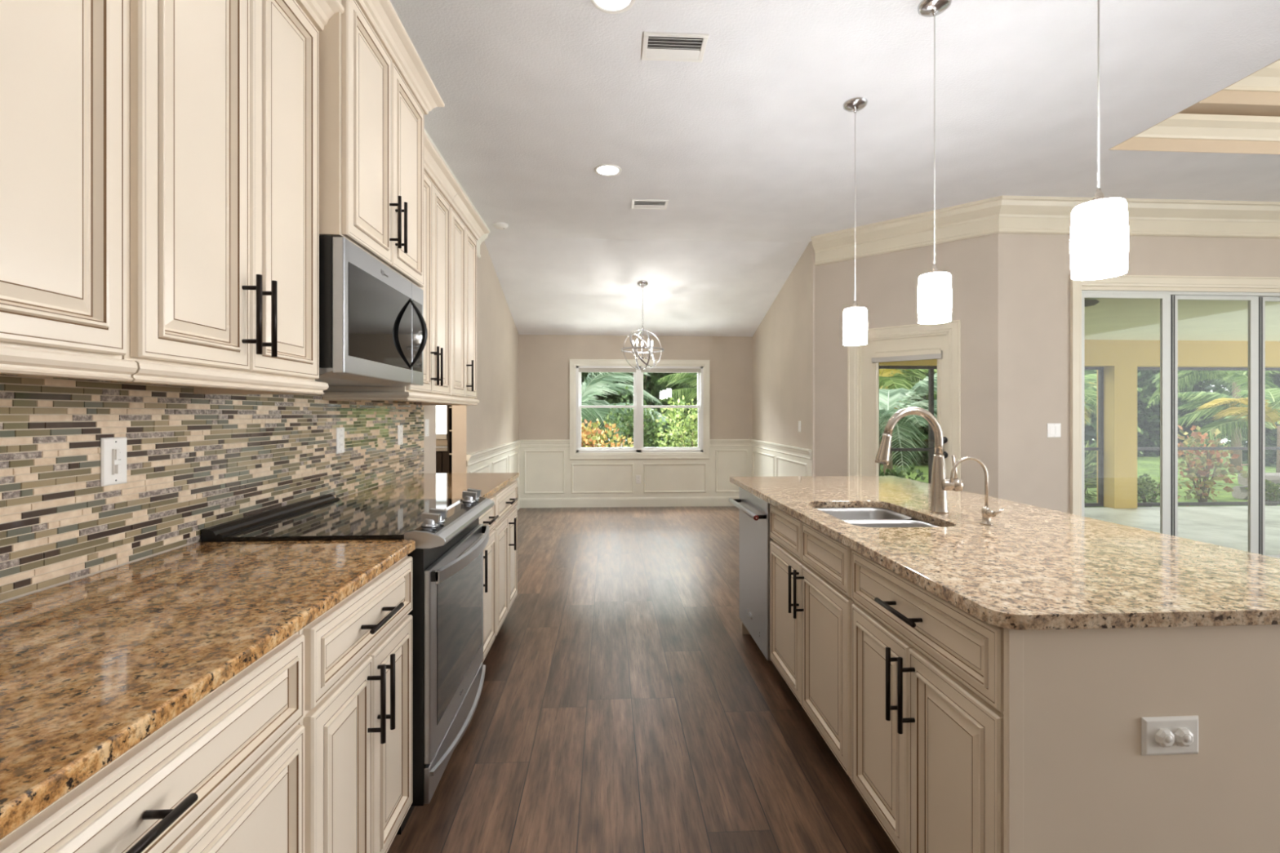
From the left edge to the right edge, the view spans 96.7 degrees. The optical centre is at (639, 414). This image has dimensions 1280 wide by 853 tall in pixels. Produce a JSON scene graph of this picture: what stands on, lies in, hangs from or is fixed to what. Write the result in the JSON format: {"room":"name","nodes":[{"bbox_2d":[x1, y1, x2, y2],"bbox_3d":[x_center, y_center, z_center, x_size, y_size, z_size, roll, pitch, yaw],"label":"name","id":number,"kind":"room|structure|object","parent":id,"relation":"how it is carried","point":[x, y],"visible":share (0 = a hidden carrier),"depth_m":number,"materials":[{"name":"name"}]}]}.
{"room":"kitchen","nodes":[
{"label":"kitchen","id":0,"kind":"room"},
{"bbox_2d":[0,240,519,604],"bbox_3d":[-1.427,-0.254,2.273,0.125,3.100,11.500,0,0,-3],"label":"wall","id":1,"kind":"structure","parent":0,"point":[495,420],"depth_m":5.81,"materials":[{"name":"beige paint"}]},
{"bbox_2d":[0,0,137,381],"bbox_3d":[-1.062,-0.655,0.691,0.424,1.188,0.690,0,0,-3],"label":"upper cabinet","id":2,"kind":"object","parent":1,"relation":"attached to","point":[63,63],"visible":1,"depth_m":0.91,"materials":[{"name":"beige wood"}]},
{"bbox_2d":[0,373,423,601],"bbox_3d":[-1.344,-0.012,1.968,0.005,0.784,3.680,0,0,-3],"label":"backsplash","id":3,"kind":"structure","parent":1,"relation":"attached to","point":[195,463],"depth_m":1.55,"materials":[{"name":"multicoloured tile"}]},
{"bbox_2d":[100,436,126,486],"bbox_3d":[-1.300,0.116,1.416,0.020,0.118,0.072,0,0,-3],"label":"dimmer switch","id":4,"kind":"object","parent":3,"relation":"attached to","point":[113,450],"visible":1,"depth_m":1.41,"materials":[{"name":"white plastic"}]},
{"bbox_2d":[336,427,344,453],"bbox_3d":[-1.373,0.119,2.612,0.008,0.118,0.072,0,0,-3],"label":"wall outlet","id":5,"kind":"object","parent":3,"relation":"attached to","point":[340,431],"visible":1,"depth_m":2.60,"materials":[{"name":"white plastic"}]},
{"bbox_2d":[339,432,343,439],"bbox_3d":[-1.371,0.099,2.612,0.002,0.029,0.034,0,0,-3],"label":"socket","id":6,"kind":"object","parent":5,"relation":"attached to","point":[341,434],"depth_m":2.61,"materials":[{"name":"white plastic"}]},
{"bbox_2d":[339,441,343,448],"bbox_3d":[-1.371,0.139,2.612,0.002,0.029,0.034,0,0,-3],"label":"socket","id":7,"kind":"object","parent":5,"relation":"attached to","point":[341,443],"depth_m":2.61,"materials":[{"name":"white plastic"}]},
{"bbox_2d":[397,425,403,444],"bbox_3d":[-1.416,0.121,3.366,0.008,0.118,0.072,0,0,-3],"label":"wall outlet","id":8,"kind":"object","parent":3,"relation":"attached to","point":[400,428],"visible":1,"depth_m":3.35,"materials":[{"name":"white plastic"}]},
{"bbox_2d":[116,0,344,394],"bbox_3d":[-1.103,-0.655,1.422,0.424,1.188,0.763,0,0,-3],"label":"upper cabinet","id":9,"kind":"object","parent":1,"relation":"attached to","point":[223,95],"visible":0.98,"depth_m":1.30,"materials":[{"name":"beige wood"}]},
{"bbox_2d":[318,0,444,288],"bbox_3d":[-1.106,-0.978,2.105,0.494,0.855,0.915,0,0,-3],"label":"upper cabinet","id":10,"kind":"object","parent":1,"relation":"attached to","point":[376,91],"visible":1,"depth_m":1.96,"materials":[{"name":"beige wood"}]},
{"bbox_2d":[315,235,427,386],"bbox_3d":[-1.101,-0.333,2.105,0.493,0.427,0.752,0,0,-3],"label":"microwave","id":11,"kind":"object","parent":10,"relation":"attached to","point":[373,332],"visible":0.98,"depth_m":1.92,"materials":[{"name":"silver metal"}]},
{"bbox_2d":[321,132,462,403],"bbox_3d":[-1.181,-0.655,2.802,0.424,1.188,0.683,0,0,-3],"label":"upper cabinet","id":12,"kind":"object","parent":1,"relation":"attached to","point":[441,187],"visible":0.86,"depth_m":2.83,"materials":[{"name":"beige wood"}]},
{"bbox_2d":[425,419,429,436],"bbox_3d":[-1.450,0.091,3.880,0.008,0.118,0.072,0,0,-3],"label":"light switch","id":13,"kind":"object","parent":1,"relation":"attached to","point":[427,421],"visible":1,"depth_m":3.87,"materials":[{"name":"white plastic"}]},
{"bbox_2d":[421,190,488,405],"bbox_3d":[-1.221,-0.655,3.506,0.424,1.188,0.722,0,0,-3],"label":"upper cabinet","id":14,"kind":"object","parent":1,"relation":"attached to","point":[466,226],"visible":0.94,"depth_m":3.42,"materials":[{"name":"beige wood"}]},
{"bbox_2d":[424,128,489,257],"bbox_3d":[-1.242,-1.621,1.082,0.112,0.265,8.700,0,0,-3],"label":"crown molding","id":15,"kind":"structure","parent":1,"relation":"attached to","point":[485,236],"depth_m":4.71,"materials":[{"name":"white paint"}]},
{"bbox_2d":[435,439,447,445],"bbox_3d":[-3.017,-0.204,5.024,2.740,3.000,3.770,0,0,-3],"label":"wall","id":16,"kind":"structure","parent":0,"point":[438,442],"depth_m":6.83,"materials":[{"name":"beige paint"}]},
{"bbox_2d":[435,405,447,439],"bbox_3d":[-2.693,-0.329,6.830,0.890,1.250,0.080,0,0,-3],"label":"window","id":17,"kind":"structure","parent":16,"relation":"in","point":[437,436],"depth_m":6.81,"materials":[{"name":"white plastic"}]},
{"bbox_2d":[519,334,752,460],"bbox_3d":[-0.045,-0.004,8.060,3.285,2.600,0.140,0,0,-3],"label":"wall","id":18,"kind":"structure","parent":0,"point":[544,359],"depth_m":7.97,"materials":[{"name":"beige paint"}]},
{"bbox_2d":[515,496,738,510],"bbox_3d":[0.041,1.228,6.528,3.285,0.137,2.930,0,0,-3],"label":"baseboard","id":19,"kind":"structure","parent":18,"relation":"attached to","point":[685,501],"depth_m":7.97,"materials":[{"name":"white paint"}]},
{"bbox_2d":[469,449,807,495],"bbox_3d":[0.039,0.798,6.560,3.273,0.605,2.854,0,0,-3],"label":"trim","id":20,"kind":"structure","parent":18,"relation":"attached to","point":[488,465],"depth_m":7.93,"materials":[{"name":"white paint"}]},
{"bbox_2d":[466,359,812,466],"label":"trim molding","id":21,"kind":"structure","parent":18,"relation":"in","point":[702,367],"depth_m":7.99,"materials":[{"name":"white paint"}]},
{"bbox_2d":[578,368,700,373],"bbox_3d":[0.000,-0.622,8.017,1.718,0.053,0.041,0,0,-3],"label":"roller shade","id":22,"kind":"object","parent":21,"relation":"attached to","point":[580,370],"depth_m":7.99,"materials":[{"name":"grey fabric"}]},
{"bbox_2d":[386,506,899,852],"bbox_3d":[1.815,1.346,2.456,11.900,0.100,11.500,0,0,-3],"label":"floor","id":23,"kind":"structure","parent":0,"point":[624,705],"depth_m":2.38,"materials":[{"name":"brown wood"}]},
{"bbox_2d":[0,631,304,852],"bbox_3d":[-0.927,0.855,0.644,0.688,0.882,0.920,0,0,-3],"label":"base cabinet","id":24,"kind":"object","parent":23,"relation":"on","point":[226,774],"visible":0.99,"depth_m":0.85,"materials":[{"name":"beige wood"}]},
{"bbox_2d":[0,539,415,839],"bbox_3d":[-0.958,0.397,0.913,0.645,0.030,1.630,0,0,-3],"label":"countertop","id":25,"kind":"structure","parent":24,"relation":"on","point":[91,667],"depth_m":0.97,"materials":[{"name":"stone"}]},
{"bbox_2d":[200,488,494,834],"bbox_3d":[-0.973,0.806,2.114,0.745,0.980,0.762,0,0,-3],"label":"range","id":26,"kind":"object","parent":23,"relation":"on","point":[448,668],"visible":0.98,"depth_m":1.91,"materials":[{"name":"silver metal"}]},
{"bbox_2d":[222,498,461,542],"bbox_3d":[-1.016,0.381,2.112,0.535,0.021,0.762,0,0,-3],"label":"cooktop","id":27,"kind":"object","parent":26,"relation":"in","point":[333,519],"depth_m":1.94,"materials":[{"name":"black glass"}]},
{"bbox_2d":[298,555,412,852],"bbox_3d":[-0.970,0.855,1.410,0.688,0.882,0.605,0,0,-3],"label":"base cabinet","id":28,"kind":"object","parent":23,"relation":"on","point":[357,722],"visible":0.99,"depth_m":1.36,"materials":[{"name":"beige wood"}]},
{"bbox_2d":[435,445,447,473],"bbox_3d":[-2.918,0.836,6.611,1.455,0.920,0.369,0,0,-3],"label":"pantry cabinet","id":29,"kind":"object","parent":23,"relation":"on","point":[441,451],"visible":0.04,"depth_m":6.48,"materials":[{"name":"black wood"}]},
{"bbox_2d":[435,445,447,451],"bbox_3d":[-2.918,0.396,6.611,1.455,0.040,0.369,0,0,-3],"label":"countertop","id":30,"kind":"structure","parent":29,"relation":"on","point":[438,448],"depth_m":6.47,"materials":[{"name":"grey"}]},
{"bbox_2d":[447,405,452,473],"bbox_3d":[-1.956,0.146,6.590,0.425,2.300,0.420,0,0,-3],"label":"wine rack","id":31,"kind":"object","parent":23,"relation":"on","point":[449,407],"visible":0.06,"depth_m":6.38,"materials":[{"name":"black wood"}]},
{"bbox_2d":[479,496,498,662],"bbox_3d":[-1.045,0.855,2.737,0.688,0.882,0.470,0,0,-3],"label":"base cabinet","id":32,"kind":"object","parent":23,"relation":"on","point":[488,517],"visible":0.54,"depth_m":2.84,"materials":[{"name":"beige wood"}]},
{"bbox_2d":[492,480,517,635],"bbox_3d":[-1.078,0.855,3.335,0.688,0.882,0.720,0,0,-3],"label":"base cabinet","id":33,"kind":"object","parent":23,"relation":"on","point":[506,499],"visible":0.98,"depth_m":3.29,"materials":[{"name":"beige wood"}]},
{"bbox_2d":[339,472,519,499],"bbox_3d":[-1.082,0.397,3.112,0.645,0.030,1.224,0,0,-3],"label":"countertop","id":34,"kind":"structure","parent":33,"relation":"on","point":[419,486],"depth_m":3.04,"materials":[{"name":"stone"}]},
{"bbox_2d":[466,446,812,499],"bbox_3d":[0.041,0.846,6.528,3.285,0.900,2.930,0,0,-3],"label":"wainscot panel","id":35,"kind":"object","parent":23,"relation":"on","point":[544,470],"visible":0.57,"depth_m":7.96,"materials":[{"name":"white paint"}]},
{"bbox_2d":[635,475,640,483],"bbox_3d":[-0.022,0.910,7.981,0.072,0.118,0.008,0,0,-3],"label":"wall outlet","id":36,"kind":"object","parent":35,"relation":"attached to","point":[637,477],"visible":1,"depth_m":7.98,"materials":[{"name":"white plastic"}]},
{"bbox_2d":[741,620,750,634],"bbox_3d":[0.905,0.855,3.379,0.606,0.882,0.018,0,0,-3],"label":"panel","id":37,"kind":"object","parent":23,"relation":"on","point":[744,630],"visible":0.14,"depth_m":3.35,"materials":[{"name":"beige wood"}]},
{"bbox_2d":[728,487,786,682],"bbox_3d":[0.864,0.857,3.061,0.661,0.878,0.594,0,0,-3],"label":"dishwasher","id":38,"kind":"object","parent":23,"relation":"on","point":[754,539],"visible":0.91,"depth_m":2.95,"materials":[{"name":"silver metal"}]},
{"bbox_2d":[769,504,940,779],"bbox_3d":[0.936,0.855,2.302,0.663,0.882,0.914,0,0,-3],"label":"base cabinet","id":39,"kind":"object","parent":23,"relation":"on","point":[811,601],"visible":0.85,"depth_m":2.15,"materials":[{"name":"beige wood"}]},
{"bbox_2d":[729,475,1279,630],"bbox_3d":[1.134,0.397,2.316,1.035,0.030,2.413,0,0,-3],"label":"countertop","id":40,"kind":"structure","parent":39,"relation":"on","point":[1034,568],"depth_m":1.47,"materials":[{"name":"beige stone"}]},
{"bbox_2d":[817,507,939,527],"bbox_3d":[0.907,0.508,2.222,0.374,0.190,0.584,0,0,-3],"label":"sink","id":41,"kind":"object","parent":40,"relation":"in","point":[860,517],"visible":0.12,"depth_m":2.42,"materials":[{"name":"grey metal"}]},
{"bbox_2d":[875,406,964,513],"bbox_3d":[1.083,0.176,2.212,0.334,0.412,0.086,0,0,-3],"label":"faucet","id":42,"kind":"object","parent":40,"relation":"on","point":[940,484],"visible":0.99,"depth_m":2.20,"materials":[{"name":"silver metal"}]},
{"bbox_2d":[949,456,1004,525],"bbox_3d":[1.163,0.264,1.980,0.169,0.236,0.061,0,0,13],"label":"filter faucet","id":43,"kind":"object","parent":40,"relation":"on","point":[987,513],"visible":1,"depth_m":1.97,"materials":[{"name":"silver metal"}]},
{"bbox_2d":[851,549,1003,852],"bbox_3d":[0.982,0.855,1.490,0.663,0.882,0.705,0,0,-3],"label":"base cabinet","id":44,"kind":"object","parent":23,"relation":"on","point":[927,673],"visible":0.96,"depth_m":1.40,"materials":[{"name":"beige wood"}]},
{"bbox_2d":[1003,624,1279,852],"bbox_3d":[1.052,0.855,1.130,0.673,0.882,0.015,0,0,-3],"label":"end panel","id":45,"kind":"object","parent":23,"relation":"on","point":[1077,779],"visible":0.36,"depth_m":1.12,"materials":[{"name":"beige paint"}]},
{"bbox_2d":[1141,715,1198,755],"bbox_3d":[1.049,0.635,1.117,0.118,0.075,0.018,0,0,-3],"label":"wall outlet","id":46,"kind":"object","parent":45,"relation":"attached to","point":[1172,735],"visible":1,"depth_m":1.12,"materials":[{"name":"white plastic"}]},
{"bbox_2d":[752,240,814,475],"bbox_3d":[1.721,-0.254,6.968,0.120,3.100,2.520,0,0,-3],"label":"wall","id":47,"kind":"structure","parent":0,"point":[784,341],"depth_m":6.45,"materials":[{"name":"beige paint"}]},
{"bbox_2d":[798,421,800,431],"bbox_3d":[1.706,0.128,6.085,0.008,0.118,0.072,0,0,-3],"label":"light switch","id":48,"kind":"object","parent":47,"relation":"attached to","point":[799,422],"visible":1,"depth_m":6.07,"materials":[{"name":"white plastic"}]},
{"bbox_2d":[390,0,1279,336],"bbox_3d":[3.132,-1.460,2.540,9.260,0.787,11.520,0,0,-3],"label":"ceiling","id":49,"kind":"structure","parent":0,"point":[749,146],"depth_m":3.45,"materials":[{"name":"white paint"}]},
{"bbox_2d":[493,222,508,230],"bbox_3d":[-1.287,-1.736,5.256,0.136,0.036,0.136,0,0,-3],"label":"smoke detector","id":50,"kind":"object","parent":49,"relation":"attached to","point":[498,225],"visible":1,"depth_m":5.22,"materials":[{"name":"white plastic"}]},
{"bbox_2d":[594,164,621,176],"bbox_3d":[-0.230,-1.751,4.083,0.196,0.006,0.196,0,0,-3],"label":"recessed light","id":51,"kind":"object","parent":49,"relation":"in","point":[605,170],"visible":1,"depth_m":4.08,"materials":[{"name":"white plastic"}]},
{"bbox_2d":[590,0,635,13],"bbox_3d":[-0.114,-1.751,2.387,0.196,0.006,0.196,0,0,-3],"label":"recessed light","id":52,"kind":"object","parent":49,"relation":"in","point":[610,6],"visible":1,"depth_m":2.44,"materials":[{"name":"white plastic"}]},
{"bbox_2d":[621,281,664,370],"bbox_3d":[0.031,-1.015,6.572,0.498,1.013,0.498,0,0,-3],"label":"chandelier","id":53,"kind":"object","parent":49,"relation":"hanging from","point":[635,349],"visible":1,"depth_m":6.56,"materials":[{"name":"silver metal"}]},
{"bbox_2d":[635,338,638,351],"bbox_3d":[-0.033,-0.789,6.476,0.028,0.139,0.028,0,0,-3],"label":"bulb","id":54,"kind":"object","parent":53,"relation":"on","point":[637,341],"depth_m":6.47,"materials":[{"name":"white glass"}]},
{"bbox_2d":[631,199,668,209],"bbox_3d":[0.079,-1.748,4.742,0.300,0.012,0.200,0,0,-3],"label":"ceiling vent","id":55,"kind":"object","parent":49,"relation":"in","point":[636,203],"visible":1,"depth_m":4.74,"materials":[{"name":"white plastic"}]},
{"bbox_2d":[641,31,708,62],"bbox_3d":[0.163,-1.748,2.713,0.300,0.012,0.200,0,0,-3],"label":"ceiling vent","id":56,"kind":"object","parent":49,"relation":"in","point":[660,46],"visible":1,"depth_m":2.71,"materials":[{"name":"white plastic"}]},
{"bbox_2d":[842,97,867,345],"bbox_3d":[1.214,-1.075,3.211,0.132,1.358,0.132,0,0,-3],"label":"pendant lamp","id":57,"kind":"object","parent":49,"relation":"hanging from","point":[855,318],"visible":1,"depth_m":3.17,"materials":[{"name":"white glass"}]},
{"bbox_2d":[852,300,857,307],"bbox_3d":[1.214,-0.616,3.211,0.032,0.053,0.032,0,0,-3],"label":"socket","id":58,"kind":"object","parent":57,"relation":"attached to","point":[855,304],"depth_m":3.20,"materials":[{"name":"silver metal"}]},
{"bbox_2d":[917,0,951,324],"bbox_3d":[1.258,-1.075,2.430,0.132,1.358,0.132,0,0,-3],"label":"pendant lamp","id":59,"kind":"object","parent":49,"relation":"hanging from","point":[935,287],"visible":1,"depth_m":2.39,"materials":[{"name":"white glass"}]},
{"bbox_2d":[930,263,937,272],"bbox_3d":[1.258,-0.616,2.430,0.032,0.053,0.032,0,0,-3],"label":"socket","id":60,"kind":"object","parent":59,"relation":"attached to","point":[934,269],"depth_m":2.42,"materials":[{"name":"silver metal"}]},
{"bbox_2d":[1070,0,1128,280],"bbox_3d":[1.304,-1.075,1.618,0.132,1.358,0.132,0,0,-3],"label":"pendant lamp","id":61,"kind":"object","parent":49,"relation":"hanging from","point":[1100,231],"visible":1,"depth_m":1.57,"materials":[{"name":"white glass"}]},
{"bbox_2d":[1093,188,1104,200],"bbox_3d":[1.304,-0.616,1.618,0.032,0.053,0.032,0,0,-3],"label":"socket","id":62,"kind":"object","parent":61,"relation":"attached to","point":[1099,194],"depth_m":1.61,"materials":[{"name":"silver metal"}]},
{"bbox_2d":[814,233,998,497],"bbox_3d":[2.376,-0.254,5.245,1.605,3.100,0.120,0,0,41],"label":"wall","id":63,"kind":"structure","parent":0,"point":[886,284],"depth_m":5.10,"materials":[{"name":"beige paint"}]},
{"bbox_2d":[847,320,960,479],"bbox_3d":[2.389,0.246,5.188,0.960,2.100,0.188,0,0,41],"label":"door frame","id":64,"kind":"structure","parent":63,"relation":"in","point":[941,342],"depth_m":5.22,"materials":[{"name":"beige paint"}]},
{"bbox_2d":[871,350,942,363],"bbox_3d":[2.402,-0.521,5.141,0.590,0.070,0.058,0,0,41],"label":"roller shade","id":65,"kind":"object","parent":63,"relation":"attached to","point":[903,355],"depth_m":5.13,"materials":[{"name":"grey fabric"}]},
{"bbox_2d":[610,440,1279,507],"bbox_3d":[8.790,1.626,21.788,48.000,0.100,25.480,0,0,-3],"label":"ground","id":66,"kind":"structure","parent":0,"point":[1148,465],"depth_m":14.13,"materials":[{"name":"green plant"}]},
{"bbox_2d":[581,417,633,447],"bbox_3d":[-0.675,0.797,9.272,1.306,1.566,0.989,0,0,-3],"label":"bush","id":67,"kind":"object","parent":66,"relation":"on","point":[588,438],"visible":0.23,"depth_m":9.18,"materials":[{"name":"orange plant"}]},
{"bbox_2d":[581,372,669,447],"bbox_3d":[-1.561,0.184,13.147,4.266,2.784,4.538,0,0,43],"label":"palm tree","id":68,"kind":"object","parent":66,"relation":"on","point":[597,386],"visible":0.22,"depth_m":13.00,"materials":[{"name":"green plant"}]},
{"bbox_2d":[595,385,664,447],"bbox_3d":[-0.152,0.521,10.587,1.378,2.113,1.018,0,0,-3],"label":"bush","id":69,"kind":"object","parent":66,"relation":"on","point":[649,430],"visible":0.33,"depth_m":10.59,"materials":[{"name":"green plant"}]},
{"bbox_2d":[581,372,697,447],"bbox_3d":[-0.178,-0.964,17.734,6.349,5.641,2.548,0,0,-3],"label":"dense shrub","id":70,"kind":"object","parent":66,"relation":"on","point":[650,384],"visible":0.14,"depth_m":17.22,"materials":[{"name":"green plant"}]},
{"bbox_2d":[655,372,697,432],"bbox_3d":[1.955,0.024,13.693,3.359,3.104,3.437,0,0,-43],"label":"palm tree","id":71,"kind":"object","parent":66,"relation":"on","point":[673,378],"visible":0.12,"depth_m":13.30,"materials":[{"name":"green plant"}]},
{"bbox_2d":[656,395,697,447],"bbox_3d":[0.878,0.634,9.510,1.422,1.911,1.161,0,0,-3],"label":"bush","id":72,"kind":"object","parent":66,"relation":"on","point":[690,424],"visible":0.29,"depth_m":9.26,"materials":[{"name":"green plant"}]},
{"bbox_2d":[879,463,925,480],"bbox_3d":[4.021,1.179,9.214,1.090,0.806,0.637,0,0,-3],"label":"shrub","id":73,"kind":"object","parent":66,"relation":"on","point":[887,472],"visible":0.12,"depth_m":9.10,"materials":[{"name":"green plant"}]},
{"bbox_2d":[879,373,937,475],"bbox_3d":[4.965,0.372,11.204,3.448,2.408,3.375,0,0,-3],"label":"palm tree","id":74,"kind":"object","parent":66,"relation":"on","point":[889,399],"visible":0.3,"depth_m":10.57,"materials":[{"name":"green plant"}]},
{"bbox_2d":[879,368,937,471],"bbox_3d":[6.293,-0.119,15.070,3.645,3.391,3.733,0,0,30],"label":"palm tree","id":75,"kind":"object","parent":66,"relation":"on","point":[887,377],"visible":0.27,"depth_m":14.38,"materials":[{"name":"green plant"}]},
{"bbox_2d":[879,370,937,466],"bbox_3d":[8.795,-0.587,18.287,5.836,4.889,2.870,0,0,-3],"label":"dense shrub","id":76,"kind":"object","parent":66,"relation":"on","point":[924,460],"visible":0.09,"depth_m":17.51,"materials":[{"name":"green plant"}]},
{"bbox_2d":[1084,440,1097,502],"bbox_3d":[7.682,1.027,9.981,1.862,1.379,1.196,0,0,-24],"label":"shrub","id":77,"kind":"object","parent":66,"relation":"on","point":[1090,482],"visible":0.2,"depth_m":9.77,"materials":[{"name":"green plant"}]},
{"bbox_2d":[1084,382,1097,426],"bbox_3d":[10.734,0.149,15.312,3.881,2.854,3.752,0,0,-3],"label":"palm tree","id":78,"kind":"object","parent":66,"relation":"on","point":[1094,411],"visible":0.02,"depth_m":13.74,"materials":[{"name":"green plant"}]},
{"bbox_2d":[1084,369,1137,462],"bbox_3d":[13.437,-0.933,19.557,6.022,5.604,3.003,0,0,-3],"label":"dense shrub","id":79,"kind":"object","parent":66,"relation":"on","point":[1089,433],"visible":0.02,"depth_m":18.60,"materials":[{"name":"green plant"}]},
{"bbox_2d":[1084,369,1142,434],"bbox_3d":[8.352,0.249,11.758,3.081,2.654,3.380,0,0,-3],"label":"palm tree","id":80,"kind":"object","parent":66,"relation":"on","point":[1090,392],"visible":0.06,"depth_m":11.00,"materials":[{"name":"green plant"}]},
{"bbox_2d":[1137,473,1159,506],"bbox_3d":[8.603,1.293,9.813,0.966,0.580,0.749,0,0,-45],"label":"shrub","id":81,"kind":"object","parent":66,"relation":"on","point":[1141,484],"visible":0.61,"depth_m":9.62,"materials":[{"name":"green plant"}]},
{"bbox_2d":[1087,369,1231,457],"bbox_3d":[19.444,-0.597,21.613,6.198,4.922,2.486,0,0,-13],"label":"dense shrub","id":82,"kind":"object","parent":66,"relation":"on","point":[1148,419],"visible":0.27,"depth_m":21.04,"materials":[{"name":"green plant"}]},
{"bbox_2d":[1159,425,1248,506],"bbox_3d":[9.800,0.884,9.897,1.393,1.415,1.007,0,0,-3],"label":"bush","id":83,"kind":"object","parent":66,"relation":"on","point":[1207,460],"visible":0.88,"depth_m":9.81,"materials":[{"name":"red plant"}]},
{"bbox_2d":[1145,370,1279,473],"bbox_3d":[15.978,-0.292,15.368,3.804,3.735,3.811,0,0,22],"label":"palm tree","id":84,"kind":"object","parent":66,"relation":"on","point":[1237,379],"visible":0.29,"depth_m":15.23,"materials":[{"name":"green plant"}]},
{"bbox_2d":[1177,387,1279,472],"bbox_3d":[12.939,0.503,11.448,3.437,2.146,3.397,0,0,-3],"label":"palm tree","id":85,"kind":"object","parent":66,"relation":"on","point":[1238,406],"visible":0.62,"depth_m":11.68,"materials":[{"name":"green plant"}]},
{"bbox_2d":[1231,485,1248,498],"bbox_3d":[12.465,1.452,10.767,2.600,0.234,0.269,0,0,-7],"label":"garden timber","id":86,"kind":"object","parent":66,"relation":"on","point":[1239,491],"visible":0.29,"depth_m":10.60,"materials":[{"name":"grey wood"}]},
{"bbox_2d":[1204,370,1279,466],"bbox_3d":[20.782,-0.965,18.063,5.040,5.682,2.640,0,0,-11],"label":"dense shrub","id":87,"kind":"object","parent":66,"relation":"on","point":[1270,434],"visible":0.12,"depth_m":17.72,"materials":[{"name":"green plant"}]},
{"bbox_2d":[1244,479,1279,506],"bbox_3d":[10.706,1.313,9.574,0.726,0.535,0.588,0,0,-3],"label":"shrub","id":88,"kind":"object","parent":66,"relation":"on","point":[1269,485],"visible":0.57,"depth_m":9.52,"materials":[{"name":"green plant"}]},
{"bbox_2d":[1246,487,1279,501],"bbox_3d":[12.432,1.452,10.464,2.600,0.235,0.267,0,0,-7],"label":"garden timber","id":89,"kind":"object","parent":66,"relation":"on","point":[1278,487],"visible":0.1,"depth_m":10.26,"materials":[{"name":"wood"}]},
{"bbox_2d":[1237,472,1279,485],"bbox_3d":[12.384,1.192,10.593,2.600,0.235,0.267,0,0,-7],"label":"garden timber","id":90,"kind":"object","parent":89,"relation":"on","point":[1274,477],"visible":0.4,"depth_m":10.39,"materials":[{"name":"grey wood"}]},
{"bbox_2d":[879,339,1279,508],"bbox_3d":[8.591,0.151,9.037,13.830,2.610,0.320,0,0,-3],"label":"wall","id":91,"kind":"structure","parent":0,"point":[1120,360],"depth_m":8.82,"materials":[{"name":"yellow paint"}]},
{"bbox_2d":[879,365,1103,506],"bbox_3d":[4.674,0.351,8.877,5.330,2.210,0.050,0,0,-3],"label":"window","id":92,"kind":"structure","parent":91,"relation":"in","point":[931,449],"depth_m":8.99,"materials":[{"name":"black"}]},
{"bbox_2d":[1137,367,1279,506],"bbox_3d":[10.699,0.351,9.216,6.000,2.210,0.050,0,0,-3],"label":"window","id":93,"kind":"structure","parent":91,"relation":"in","point":[1240,503],"depth_m":9.10,"materials":[{"name":"black"}]},
{"bbox_2d":[998,233,1279,513],"bbox_3d":[5.284,-0.254,4.880,4.700,3.100,0.150,0,0,-3],"label":"wall","id":94,"kind":"structure","parent":0,"point":[1034,270],"depth_m":4.70,"materials":[{"name":"beige paint"}]},
{"bbox_2d":[810,195,1279,266],"bbox_3d":[4.538,-1.621,4.832,5.858,0.265,0.979,0,0,8],"label":"crown molding","id":95,"kind":"structure","parent":94,"relation":"attached to","point":[1032,215],"depth_m":4.74,"materials":[{"name":"beige paint"}]},
{"bbox_2d":[1046,422,1060,437],"bbox_3d":[3.418,0.131,4.695,0.118,0.118,0.008,0,0,-3],"label":"light switch","id":96,"kind":"object","parent":94,"relation":"attached to","point":[1053,429],"visible":1,"depth_m":4.69,"materials":[{"name":"white plastic"}]},
{"bbox_2d":[1070,275,1279,558],"bbox_3d":[5.235,0.071,4.864,3.360,2.450,0.176,0,0,-3],"label":"door","id":97,"kind":"structure","parent":94,"relation":"in","point":[1258,291],"depth_m":4.78,"materials":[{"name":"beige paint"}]},
{"bbox_2d":[1084,297,1279,341],"bbox_3d":[8.701,-1.204,7.166,13.820,0.100,4.028,0,0,-3],"label":"ceiling","id":98,"kind":"structure","parent":0,"point":[1118,319],"depth_m":7.04,"materials":[{"name":"paint"}]},
{"bbox_2d":[1084,299,1099,306],"bbox_3d":[3.958,-1.094,5.637,1.224,0.120,1.273,0,0,-3],"label":"ceiling fan","id":99,"kind":"object","parent":98,"relation":"attached to","point":[1086,302],"visible":0.02,"depth_m":5.66,"materials":[{"name":"grey plastic"}]},
{"bbox_2d":[1084,505,1279,554],"bbox_3d":[8.932,1.506,3.057,13.820,0.100,11.900,0,0,-3],"label":"floor","id":100,"kind":"structure","parent":0,"point":[1227,526],"depth_m":7.70,"materials":[{"name":"concrete"}]},
{"bbox_2d":[1108,59,1279,154],"bbox_3d":[5.190,-2.068,2.190,4.190,0.631,3.590,0,0,-3],"label":"ceiling","id":101,"kind":"structure","parent":0,"point":[1243,117],"depth_m":3.76,"materials":[{"name":"paint"}]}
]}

